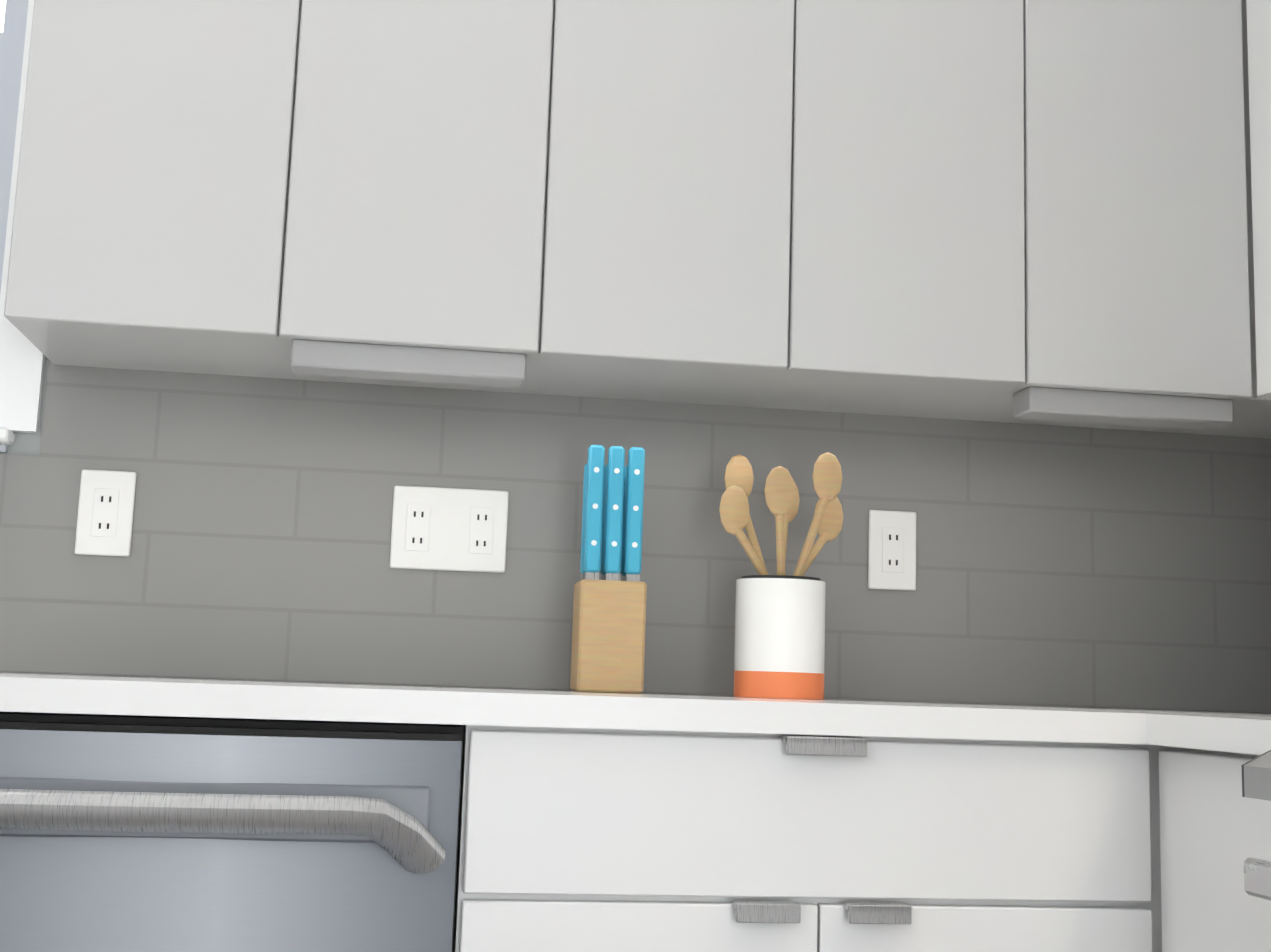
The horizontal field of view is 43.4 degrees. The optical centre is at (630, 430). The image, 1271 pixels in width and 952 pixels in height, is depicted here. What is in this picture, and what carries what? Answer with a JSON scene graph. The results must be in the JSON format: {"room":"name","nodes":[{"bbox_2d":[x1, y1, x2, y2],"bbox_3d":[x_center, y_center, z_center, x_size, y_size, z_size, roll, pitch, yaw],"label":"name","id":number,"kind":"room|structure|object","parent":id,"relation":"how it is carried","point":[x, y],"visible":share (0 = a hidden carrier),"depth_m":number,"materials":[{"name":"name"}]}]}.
{"room":"kitchen","nodes":[
{"label":"kitchen","id":0,"kind":"room"},
{"bbox_2d":[0,356,1270,712],"bbox_3d":[-0.737,-0.322,2.388,4.000,3.200,0.126,3,-9,-9],"label":"wall","id":1,"kind":"structure","parent":0,"point":[1066,566],"depth_m":2.37,"materials":[{"name":"grey tile"}]},
{"bbox_2d":[0,0,44,452],"bbox_3d":[-1.325,-0.602,2.310,1.015,1.240,0.170,3,-9,-9],"label":"double-hung window","id":2,"kind":"structure","parent":1,"relation":"in","point":[22,361],"depth_m":2.29,"materials":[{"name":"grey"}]},
{"bbox_2d":[74,469,135,556],"bbox_3d":[-0.739,0.116,2.251,0.075,0.120,0.008,3,-9,-9],"label":"electrical outlet","id":3,"kind":"object","parent":1,"relation":"attached to","point":[105,513],"visible":1,"depth_m":2.25,"materials":[{"name":"white plastic"}]},
{"bbox_2d":[4,0,311,378],"bbox_3d":[-0.614,-0.639,2.227,0.330,1.076,0.327,3,-9,-9],"label":"upper cabinet","id":4,"kind":"object","parent":1,"relation":"attached to","point":[157,196],"depth_m":2.02,"materials":[{"name":"white paint"}]},
{"bbox_2d":[288,0,567,393],"bbox_3d":[-0.288,-0.620,2.278,0.331,1.076,0.327,3,-9,-9],"label":"upper cabinet","id":5,"kind":"object","parent":1,"relation":"attached to","point":[428,218],"depth_m":2.07,"materials":[{"name":"white paint"}]},
{"bbox_2d":[390,485,508,572],"bbox_3d":[-0.263,0.144,2.325,0.167,0.120,0.008,3,-9,-9],"label":"electrical outlet","id":6,"kind":"object","parent":1,"relation":"attached to","point":[447,529],"visible":1,"depth_m":2.32,"materials":[{"name":"white plastic"}]},
{"bbox_2d":[532,0,807,407],"bbox_3d":[0.039,-0.601,2.328,0.331,1.076,0.327,3,-9,-9],"label":"upper cabinet","id":7,"kind":"object","parent":1,"relation":"attached to","point":[684,138],"depth_m":2.13,"materials":[{"name":"white paint"}]},
{"bbox_2d":[868,510,915,590],"bbox_3d":[0.398,0.182,2.427,0.075,0.120,0.008,3,-9,-9],"label":"electrical outlet","id":8,"kind":"object","parent":1,"relation":"attached to","point":[892,551],"visible":1,"depth_m":2.42,"materials":[{"name":"white plastic"}]},
{"bbox_2d":[760,0,1039,419],"bbox_3d":[0.365,-0.582,2.379,0.330,1.076,0.327,3,-9,-9],"label":"upper cabinet","id":9,"kind":"object","parent":1,"relation":"attached to","point":[922,230],"depth_m":2.18,"materials":[{"name":"white paint"}]},
{"bbox_2d":[973,0,1267,432],"bbox_3d":[0.690,-0.563,2.429,0.330,1.076,0.327,3,-9,-9],"label":"upper cabinet","id":10,"kind":"object","parent":1,"relation":"attached to","point":[1048,212],"depth_m":2.23,"materials":[{"name":"white paint"}]},
{"bbox_2d":[1240,0,1270,407],"bbox_3d":[1.072,-0.593,2.158,0.328,1.076,0.373,3,-9,-9],"label":"upper cabinet","id":11,"kind":"object","parent":1,"relation":"attached to","point":[1255,15],"depth_m":2.24,"materials":[{"name":"white paint"}]},
{"bbox_3d":[-0.332,0.884,-0.675,4.000,0.100,5.840,3,-9,-9],"label":"floor","id":12,"kind":"structure","parent":0,"visible":0},
{"bbox_2d":[0,711,463,951],"bbox_3d":[-0.524,0.722,1.819,0.605,0.787,0.678,3,-9,-9],"label":"dishwasher","id":13,"kind":"object","parent":12,"relation":"on","point":[129,833],"visible":1,"depth_m":1.62,"materials":[{"name":"grey metal"}]},
{"bbox_2d":[453,725,1152,951],"bbox_3d":[0.144,0.817,1.983,0.770,0.884,0.618,3,-9,-9],"label":"base cabinet","id":14,"kind":"object","parent":12,"relation":"on","point":[593,840],"depth_m":1.73,"materials":[{"name":"white paint"}]},
{"bbox_2d":[0,672,1139,743],"bbox_3d":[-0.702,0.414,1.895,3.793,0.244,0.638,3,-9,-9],"label":"countertop","id":15,"kind":"structure","parent":14,"relation":"on","point":[19,692],"depth_m":1.70,"materials":[{"name":"stone"}]},
{"bbox_2d":[570,445,646,693],"bbox_3d":[-0.027,0.190,2.194,0.090,0.334,0.080,3,-9,-9],"label":"knife block","id":16,"kind":"object","parent":15,"relation":"on","point":[608,633],"visible":1,"depth_m":2.17,"materials":[{"name":"brown wood"}]},
{"bbox_2d":[719,452,842,698],"bbox_3d":[0.209,0.200,2.221,0.185,0.340,0.124,3,-9,-9],"label":"utensil crock","id":17,"kind":"object","parent":15,"relation":"on","point":[779,650],"visible":1,"depth_m":2.18,"materials":[{"name":"white ceramic"}]},
{"bbox_2d":[1149,745,1270,951],"bbox_3d":[0.919,0.787,1.630,0.632,0.884,0.368,3,-9,-9],"label":"base cabinet","id":18,"kind":"object","parent":12,"relation":"on","point":[1205,831],"depth_m":1.69,"materials":[{"name":"white paint"}]},
{"bbox_2d":[1140,709,1270,754],"bbox_3d":[0.929,0.328,1.671,0.653,0.034,0.310,3,-9,-9],"label":"countertop","id":19,"kind":"structure","parent":18,"relation":"on","point":[1243,732],"depth_m":1.68,"materials":[{"name":"stone"}]},
{"bbox_2d":[1241,750,1270,899],"bbox_3d":[0.952,0.662,1.074,0.737,0.963,0.756,3,-9,-9],"label":"gas range","id":20,"kind":"object","parent":12,"relation":"on","point":[1256,777],"visible":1,"depth_m":1.41,"materials":[{"name":"grey metal"}]}
]}

